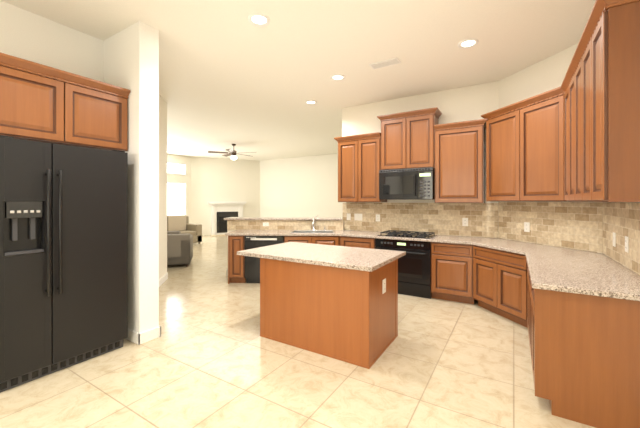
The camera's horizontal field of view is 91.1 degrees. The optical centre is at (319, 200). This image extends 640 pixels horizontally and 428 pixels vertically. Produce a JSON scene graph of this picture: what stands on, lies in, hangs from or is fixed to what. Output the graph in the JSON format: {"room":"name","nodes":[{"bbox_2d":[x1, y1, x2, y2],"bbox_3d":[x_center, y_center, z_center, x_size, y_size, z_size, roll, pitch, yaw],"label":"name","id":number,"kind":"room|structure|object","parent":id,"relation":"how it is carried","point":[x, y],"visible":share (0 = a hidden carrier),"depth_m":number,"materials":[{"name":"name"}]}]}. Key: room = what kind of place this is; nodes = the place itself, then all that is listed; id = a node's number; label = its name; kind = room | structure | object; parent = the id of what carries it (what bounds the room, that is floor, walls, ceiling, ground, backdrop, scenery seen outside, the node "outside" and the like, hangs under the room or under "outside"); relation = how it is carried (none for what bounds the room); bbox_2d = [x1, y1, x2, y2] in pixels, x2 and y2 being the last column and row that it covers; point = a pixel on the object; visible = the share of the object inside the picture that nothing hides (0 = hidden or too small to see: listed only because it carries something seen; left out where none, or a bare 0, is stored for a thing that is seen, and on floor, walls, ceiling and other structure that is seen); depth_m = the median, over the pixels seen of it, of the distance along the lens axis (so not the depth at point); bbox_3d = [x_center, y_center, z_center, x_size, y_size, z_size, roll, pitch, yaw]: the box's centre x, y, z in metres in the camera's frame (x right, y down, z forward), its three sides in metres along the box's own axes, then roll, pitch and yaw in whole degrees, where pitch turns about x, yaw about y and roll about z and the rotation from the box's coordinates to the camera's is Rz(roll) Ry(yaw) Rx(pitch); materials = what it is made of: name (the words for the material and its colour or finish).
{"room":"kitchen and living room","nodes":[
{"label":"kitchen and living room","id":0,"kind":"room"},
{"bbox_2d":[0,0,103,81],"bbox_3d":[-3.852,-0.194,1.709,0.150,3.380,5.160,0,0,32],"label":"wall","id":1,"kind":"structure","parent":0,"point":[29,36],"depth_m":3.26,"materials":[{"name":"white paint"}]},
{"bbox_2d":[0,52,129,150],"bbox_3d":[-2.583,-0.864,3.036,0.595,0.650,1.132,0,0,32],"label":"upper cabinet","id":2,"kind":"object","parent":1,"relation":"attached to","point":[42,103],"visible":1,"depth_m":2.86,"materials":[{"name":"brown wood"}]},
{"bbox_2d":[104,21,158,332],"bbox_3d":[-2.160,-0.194,3.573,0.770,3.380,0.210,0,0,32],"label":"wall","id":3,"kind":"structure","parent":0,"point":[131,58],"depth_m":3.36,"materials":[{"name":"white paint"}]},
{"bbox_2d":[125,272,167,344],"bbox_3d":[-2.514,1.438,6.254,12.550,0.115,14.000,0,0,32],"label":"baseboard","id":4,"kind":"structure","parent":3,"relation":"attached to","point":[142,337],"depth_m":3.35,"materials":[{"name":"white wood"}]},
{"bbox_2d":[159,94,166,279],"bbox_3d":[-2.764,-0.194,4.941,0.150,3.380,2.249,0,0,-13],"label":"wall","id":5,"kind":"structure","parent":0,"point":[162,187],"depth_m":5.72,"materials":[{"name":"paint"}]},
{"bbox_2d":[167,154,190,223],"bbox_3d":[-6.182,-0.194,12.398,0.150,3.380,7.700,0,0,32],"label":"wall","id":6,"kind":"structure","parent":0,"point":[178,159],"depth_m":13.14,"materials":[{"name":"paint"}]},
{"bbox_2d":[167,181,186,215],"bbox_3d":[-5.869,-0.069,12.734,0.029,1.410,1.020,0,0,32],"label":"window","id":7,"kind":"structure","parent":6,"relation":"in","point":[176,198],"depth_m":12.78,"materials":[{"name":"white glass"}]},
{"bbox_2d":[167,162,186,175],"bbox_3d":[-5.869,-1.314,12.734,0.029,0.500,1.020,0,0,32],"label":"window","id":8,"kind":"structure","parent":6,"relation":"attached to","point":[174,168],"depth_m":12.78,"materials":[{"name":"white glass"}]},
{"bbox_2d":[191,157,259,235],"bbox_3d":[-4.151,-0.194,14.023,1.600,3.380,2.500,0,0,32],"label":"wall","id":9,"kind":"structure","parent":0,"point":[221,180],"depth_m":13.92,"materials":[{"name":"paint"}]},
{"bbox_2d":[0,235,595,427],"bbox_3d":[-2.514,1.526,6.254,12.850,0.060,14.300,0,0,32],"label":"floor","id":10,"kind":"structure","parent":0,"point":[210,357],"depth_m":2.66,"materials":[{"name":"tile"}]},
{"bbox_2d":[0,135,127,392],"bbox_3d":[-2.492,0.493,2.961,0.768,2.005,0.980,0,0,32],"label":"fridge","id":11,"kind":"object","parent":10,"relation":"on","point":[63,256],"visible":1,"depth_m":2.72,"materials":[{"name":"black metal"}]},
{"bbox_2d":[167,231,192,266],"bbox_3d":[-3.545,1.101,7.410,0.950,0.790,0.950,0,0,-18],"label":"armchair","id":12,"kind":"object","parent":10,"relation":"on","point":[179,248],"visible":0.42,"depth_m":7.05,"materials":[{"name":"fabric"}]},
{"bbox_2d":[167,215,201,243],"bbox_3d":[-5.054,0.996,10.467,1.000,1.000,1.900,0,0,32],"label":"loveseat","id":13,"kind":"object","parent":10,"relation":"on","point":[181,224],"visible":0.19,"depth_m":10.85,"materials":[{"name":"fabric"}]},
{"bbox_2d":[208,202,245,235],"bbox_3d":[-4.041,0.761,13.796,1.600,1.470,0.496,0,0,-26],"label":"fireplace","id":14,"kind":"object","parent":10,"relation":"on","point":[220,211],"visible":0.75,"depth_m":13.81,"materials":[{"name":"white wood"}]},
{"bbox_2d":[227,230,234,269],"bbox_3d":[-0.698,0.940,6.350,2.325,1.113,0.150,0,0,2],"label":"half wall","id":15,"kind":"structure","parent":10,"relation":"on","point":[227,246],"depth_m":6.31,"materials":[{"name":"paint"}]},
{"bbox_2d":[224,217,341,219],"bbox_3d":[-0.739,0.362,6.461,2.355,0.040,0.470,0,0,2],"label":"bar","id":16,"kind":"object","parent":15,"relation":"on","point":[283,218],"visible":1,"depth_m":6.24,"materials":[{"name":"stone"}]},
{"bbox_2d":[228,236,245,283],"bbox_3d":[-1.495,1.059,5.975,0.553,0.874,0.691,0,0,32],"label":"base cabinet","id":17,"kind":"object","parent":10,"relation":"on","point":[236,263],"depth_m":5.65,"materials":[{"name":"brown wood"}]},
{"bbox_2d":[245,236,283,282],"bbox_3d":[-0.998,1.060,5.921,0.694,0.872,0.616,0,0,2],"label":"dishwasher","id":18,"kind":"object","parent":10,"relation":"on","point":[252,269],"visible":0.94,"depth_m":5.63,"materials":[{"name":"black metal"}]},
{"bbox_2d":[284,236,303,242],"bbox_3d":[-0.392,1.069,5.621,0.425,0.855,0.257,0,0,32],"label":"base cabinet","id":19,"kind":"object","parent":10,"relation":"on","point":[300,239],"depth_m":5.62,"materials":[{"name":"brown wood"}]},
{"bbox_2d":[304,236,339,245],"bbox_3d":[-0.143,1.059,5.633,0.881,0.874,0.520,0,0,32],"label":"base cabinet","id":20,"kind":"object","parent":10,"relation":"on","point":[326,240],"depth_m":5.60,"materials":[{"name":"brown wood"}]},
{"bbox_2d":[260,258,397,368],"bbox_3d":[0.100,1.059,3.478,1.296,0.874,0.816,0,0,32],"label":"kitchen island","id":21,"kind":"object","parent":10,"relation":"on","point":[332,301],"depth_m":3.08,"materials":[{"name":"brown wood"}]},
{"bbox_2d":[237,242,404,273],"bbox_3d":[0.014,0.601,3.620,1.660,0.039,1.025,0,0,32],"label":"island countertop","id":22,"kind":"structure","parent":21,"relation":"on","point":[343,257],"depth_m":3.40,"materials":[{"name":"beige stone"}]},
{"bbox_2d":[382,278,385,293],"bbox_3d":[0.640,0.846,3.119,0.009,0.135,0.085,0,0,32],"label":"electrical outlet","id":23,"kind":"object","parent":21,"relation":"attached to","point":[383,286],"visible":1,"depth_m":3.10,"materials":[{"name":"plastic"}]},
{"bbox_2d":[340,236,374,248],"bbox_3d":[0.820,1.059,5.720,0.667,0.874,0.719,0,0,32],"label":"base cabinet","id":24,"kind":"object","parent":10,"relation":"on","point":[360,242],"depth_m":5.41,"materials":[{"name":"brown wood"}]},
{"bbox_2d":[375,238,431,298],"bbox_3d":[1.456,1.060,5.259,0.892,0.873,0.722,0,0,32],"label":"oven","id":25,"kind":"object","parent":10,"relation":"on","point":[414,270],"visible":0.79,"depth_m":4.91,"materials":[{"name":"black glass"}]},
{"bbox_2d":[431,242,467,302],"bbox_3d":[2.118,1.059,4.918,0.585,0.874,0.719,0,0,32],"label":"base cabinet","id":26,"kind":"object","parent":10,"relation":"on","point":[449,261],"depth_m":4.64,"materials":[{"name":"brown wood"}]},
{"bbox_2d":[468,244,523,325],"bbox_3d":[2.633,1.059,4.117,1.133,0.874,1.132,0,0,32],"label":"base cabinet","id":27,"kind":"object","parent":10,"relation":"on","point":[495,277],"depth_m":4.04,"materials":[{"name":"brown wood"}]},
{"bbox_2d":[524,255,527,327],"bbox_3d":[2.546,1.059,3.194,0.719,0.874,0.531,0,0,32],"label":"base cabinet","id":28,"kind":"object","parent":10,"relation":"on","point":[525,262],"depth_m":3.62,"materials":[{"name":"brown wood"}]},
{"bbox_2d":[528,272,639,427],"bbox_3d":[1.989,1.059,2.291,0.719,0.874,0.550,0,0,32],"label":"base cabinet","id":29,"kind":"object","parent":10,"relation":"on","point":[585,354],"depth_m":2.10,"materials":[{"name":"brown wood"}]},
{"bbox_2d":[225,230,639,300],"bbox_3d":[0.537,0.602,4.573,5.585,0.039,2.966,0,0,32],"label":"countertop","id":30,"kind":"structure","parent":29,"relation":"on","point":[560,269],"depth_m":2.88,"materials":[{"name":"stone"}]},
{"bbox_2d":[291,230,333,232],"bbox_3d":[-0.132,0.686,5.933,0.802,0.220,0.482,0,0,2],"label":"sink","id":31,"kind":"object","parent":30,"relation":"in","point":[312,231],"visible":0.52,"depth_m":6.13,"materials":[{"name":"metal"}]},
{"bbox_2d":[312,215,324,229],"bbox_3d":[-0.059,0.427,6.079,0.252,0.298,0.324,0,0,32],"label":"faucet","id":32,"kind":"object","parent":30,"relation":"on","point":[313,220],"visible":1,"depth_m":6.14,"materials":[{"name":"silver metal"}]},
{"bbox_2d":[377,230,436,238],"bbox_3d":[1.466,0.554,5.277,0.850,0.053,0.540,0,0,32],"label":"cooktop","id":33,"kind":"object","parent":30,"relation":"in","point":[409,234],"visible":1,"depth_m":5.18,"materials":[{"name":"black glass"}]},
{"bbox_2d":[1,0,595,160],"bbox_3d":[-2.514,-1.924,6.254,12.850,0.080,14.300,0,0,32],"label":"ceiling","id":34,"kind":"structure","parent":0,"point":[230,74],"depth_m":3.98,"materials":[{"name":"paint"}]},
{"bbox_2d":[208,144,255,159],"bbox_3d":[-2.831,-1.620,10.445,1.574,0.526,1.504,0,0,32],"label":"ceiling fan","id":35,"kind":"object","parent":34,"relation":"hanging from","point":[233,152],"visible":1,"depth_m":10.32,"materials":[{"name":"brown metal"}]},
{"bbox_2d":[248,13,269,26],"bbox_3d":[-0.632,-1.878,3.258,0.230,0.012,0.230,0,0,32],"label":"recessed light","id":36,"kind":"object","parent":34,"relation":"in","point":[258,19],"visible":0.96,"depth_m":3.25,"materials":[{"name":"beige"}]},
{"bbox_2d":[305,100,316,104],"bbox_3d":[-0.172,-1.878,5.983,0.230,0.012,0.230,0,0,32],"label":"recessed light","id":37,"kind":"object","parent":34,"relation":"in","point":[310,102],"visible":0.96,"depth_m":5.98,"materials":[{"name":"beige"}]},
{"bbox_2d":[330,74,344,80],"bbox_3d":[0.272,-1.878,4.780,0.230,0.012,0.230,0,0,32],"label":"recessed light","id":38,"kind":"object","parent":34,"relation":"in","point":[338,77],"visible":0.96,"depth_m":4.78,"materials":[{"name":"beige"}]},
{"bbox_2d":[369,58,400,69],"bbox_3d":[0.889,-1.878,4.293,0.400,0.012,0.170,0,0,32],"label":"ceiling vent","id":39,"kind":"object","parent":34,"relation":"in","point":[385,63],"visible":0.96,"depth_m":4.28,"materials":[{"name":"white metal"}]},
{"bbox_2d":[458,38,478,48],"bbox_3d":[1.769,-1.878,3.750,0.230,0.012,0.230,0,0,32],"label":"recessed light","id":40,"kind":"object","parent":34,"relation":"in","point":[468,43],"visible":0.98,"depth_m":3.75,"materials":[{"name":"beige"}]},
{"bbox_2d":[260,154,341,217],"bbox_3d":[-0.357,-0.194,13.238,8.880,3.380,0.150,0,0,32],"label":"wall","id":41,"kind":"structure","parent":0,"point":[306,186],"depth_m":13.45,"materials":[{"name":"paint"}]},
{"bbox_2d":[342,81,498,237],"bbox_3d":[1.665,-0.194,5.712,2.770,3.380,0.150,0,0,32],"label":"wall","id":42,"kind":"structure","parent":0,"point":[472,102],"depth_m":5.43,"materials":[{"name":"paint"}]},
{"bbox_2d":[227,220,342,229],"bbox_3d":[-0.702,0.482,6.268,2.320,0.198,0.009,0,0,2],"label":"backsplash","id":43,"kind":"structure","parent":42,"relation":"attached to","point":[281,224],"depth_m":6.26,"materials":[{"name":"tile"}]},
{"bbox_2d":[338,136,357,201],"bbox_3d":[0.611,-0.587,6.058,0.433,1.215,0.364,0,0,32],"label":"upper cabinet","id":44,"kind":"object","parent":42,"relation":"attached to","point":[347,145],"depth_m":5.90,"materials":[{"name":"brown wood"}]},
{"bbox_2d":[358,132,386,201],"bbox_3d":[0.979,-0.587,5.831,0.432,1.215,0.364,0,0,32],"label":"upper cabinet","id":45,"kind":"object","parent":42,"relation":"attached to","point":[369,147],"depth_m":5.67,"materials":[{"name":"brown wood"}]},
{"bbox_2d":[378,112,405,169],"bbox_3d":[1.361,-1.014,5.595,0.455,0.940,0.364,0,0,32],"label":"upper cabinet","id":46,"kind":"object","parent":42,"relation":"attached to","point":[393,128],"depth_m":5.43,"materials":[{"name":"brown wood"}]},
{"bbox_2d":[343,203,497,237],"bbox_3d":[1.627,0.307,5.639,2.742,0.548,0.009,0,0,32],"label":"backsplash","id":47,"kind":"structure","parent":42,"relation":"attached to","point":[441,218],"depth_m":5.48,"materials":[{"name":"tile"}]},
{"bbox_2d":[354,214,361,220],"bbox_3d":[0.752,0.316,6.166,0.170,0.135,0.012,0,0,32],"label":"outlet","id":48,"kind":"object","parent":47,"relation":"attached to","point":[358,217],"visible":1,"depth_m":6.16,"materials":[{"name":"plastic"}]},
{"bbox_2d":[376,214,379,221],"bbox_3d":[1.098,0.321,5.955,0.085,0.135,0.009,0,0,32],"label":"electrical outlet","id":49,"kind":"object","parent":47,"relation":"attached to","point":[378,217],"visible":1,"depth_m":5.95,"materials":[{"name":"plastic"}]},
{"bbox_2d":[462,218,467,225],"bbox_3d":[2.387,0.346,5.158,0.085,0.135,0.009,0,0,32],"label":"electrical outlet","id":50,"kind":"object","parent":47,"relation":"attached to","point":[464,221],"visible":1,"depth_m":5.16,"materials":[{"name":"plastic"}]},
{"bbox_2d":[406,108,437,168],"bbox_3d":[1.748,-1.014,5.356,0.455,0.940,0.364,0,0,32],"label":"upper cabinet","id":51,"kind":"object","parent":42,"relation":"attached to","point":[419,125],"depth_m":5.20,"materials":[{"name":"brown wood"}]},
{"bbox_2d":[379,167,434,199],"bbox_3d":[1.520,-0.281,5.421,0.900,0.515,0.492,0,0,32],"label":"microwave","id":52,"kind":"object","parent":51,"relation":"attached to","point":[409,184],"visible":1,"depth_m":5.22,"materials":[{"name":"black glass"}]},
{"bbox_2d":[434,120,481,202],"bbox_3d":[2.246,-0.587,5.049,0.705,1.235,0.364,0,0,32],"label":"upper cabinet","id":53,"kind":"object","parent":42,"relation":"attached to","point":[457,147],"depth_m":4.89,"materials":[{"name":"brown wood"}]},
{"bbox_2d":[482,88,561,202],"bbox_3d":[2.803,-0.635,4.157,1.094,1.280,1.094,0,0,32],"label":"upper cabinet","id":54,"kind":"object","parent":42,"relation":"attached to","point":[500,125],"depth_m":4.41,"materials":[{"name":"brown wood"}]},
{"bbox_2d":[499,43,589,251],"bbox_3d":[3.078,-0.194,4.223,1.200,3.380,1.200,0,0,32],"label":"wall","id":55,"kind":"structure","parent":0,"point":[544,75],"depth_m":4.30,"materials":[{"name":"paint"}]},
{"bbox_2d":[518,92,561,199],"bbox_3d":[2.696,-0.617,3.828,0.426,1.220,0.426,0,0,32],"label":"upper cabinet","id":56,"kind":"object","parent":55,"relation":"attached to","point":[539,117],"depth_m":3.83,"materials":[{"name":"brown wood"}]},
{"bbox_2d":[498,202,602,252],"bbox_3d":[2.967,0.298,4.196,0.009,0.565,1.473,0,0,-13],"label":"backsplash","id":57,"kind":"structure","parent":55,"relation":"attached to","point":[575,225],"depth_m":4.01,"materials":[{"name":"tile"}]},
{"bbox_2d":[524,222,529,231],"bbox_3d":[2.907,0.366,4.411,0.009,0.135,0.085,0,0,-13],"label":"electrical outlet","id":58,"kind":"object","parent":57,"relation":"attached to","point":[526,226],"visible":1,"depth_m":4.41,"materials":[{"name":"plastic"}]},
{"bbox_2d":[562,84,565,201],"bbox_3d":[2.813,-0.635,3.289,0.364,1.280,0.374,0,0,32],"label":"upper cabinet","id":59,"kind":"object","parent":55,"relation":"attached to","point":[563,85],"depth_m":3.51,"materials":[{"name":"brown wood"}]},
{"bbox_2d":[607,202,639,202],"bbox_3d":[1.171,-0.194,0.135,0.150,3.380,7.760,0,0,32],"label":"wall","id":60,"kind":"structure","parent":0,"point":[623,202],"depth_m":2.86,"materials":[{"name":"tile"}]},
{"bbox_2d":[566,64,573,201],"bbox_3d":[2.619,-0.635,2.975,0.364,1.280,0.364,0,0,32],"label":"upper cabinet","id":61,"kind":"object","parent":60,"relation":"attached to","point":[569,75],"depth_m":3.17,"materials":[{"name":"brown wood"}]},
{"bbox_2d":[574,56,577,201],"bbox_3d":[2.428,-0.635,2.665,0.364,1.280,0.364,0,0,32],"label":"upper cabinet","id":62,"kind":"object","parent":60,"relation":"attached to","point":[574,136],"depth_m":2.86,"materials":[{"name":"brown wood"}]},
{"bbox_2d":[578,28,589,201],"bbox_3d":[2.237,-0.635,2.356,0.364,1.280,0.364,0,0,32],"label":"upper cabinet","id":63,"kind":"object","parent":60,"relation":"attached to","point":[584,48],"depth_m":2.55,"materials":[{"name":"brown wood"}]},
{"bbox_2d":[590,0,639,201],"bbox_3d":[2.043,-0.635,2.042,0.364,1.280,0.374,0,0,32],"label":"upper cabinet","id":64,"kind":"object","parent":60,"relation":"attached to","point":[615,24],"depth_m":1.95,"materials":[{"name":"brown wood"}]},
{"bbox_2d":[603,202,639,274],"bbox_3d":[2.557,0.298,2.537,0.009,0.565,2.204,0,0,32],"label":"backsplash","id":65,"kind":"structure","parent":60,"relation":"attached to","point":[621,220],"depth_m":2.84,"materials":[{"name":"tile"}]},
{"bbox_2d":[613,232,615,246],"bbox_3d":[2.873,0.376,3.068,0.012,0.135,0.085,0,0,32],"label":"electrical outlet","id":66,"kind":"object","parent":65,"relation":"attached to","point":[614,239],"visible":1,"depth_m":3.05,"materials":[{"name":"plastic"}]},
{"bbox_2d":[625,236,628,252],"bbox_3d":[2.663,0.376,2.727,0.009,0.135,0.085,0,0,32],"label":"electrical outlet","id":67,"kind":"object","parent":65,"relation":"attached to","point":[626,244],"visible":1,"depth_m":2.71,"materials":[{"name":"plastic"}]}
]}

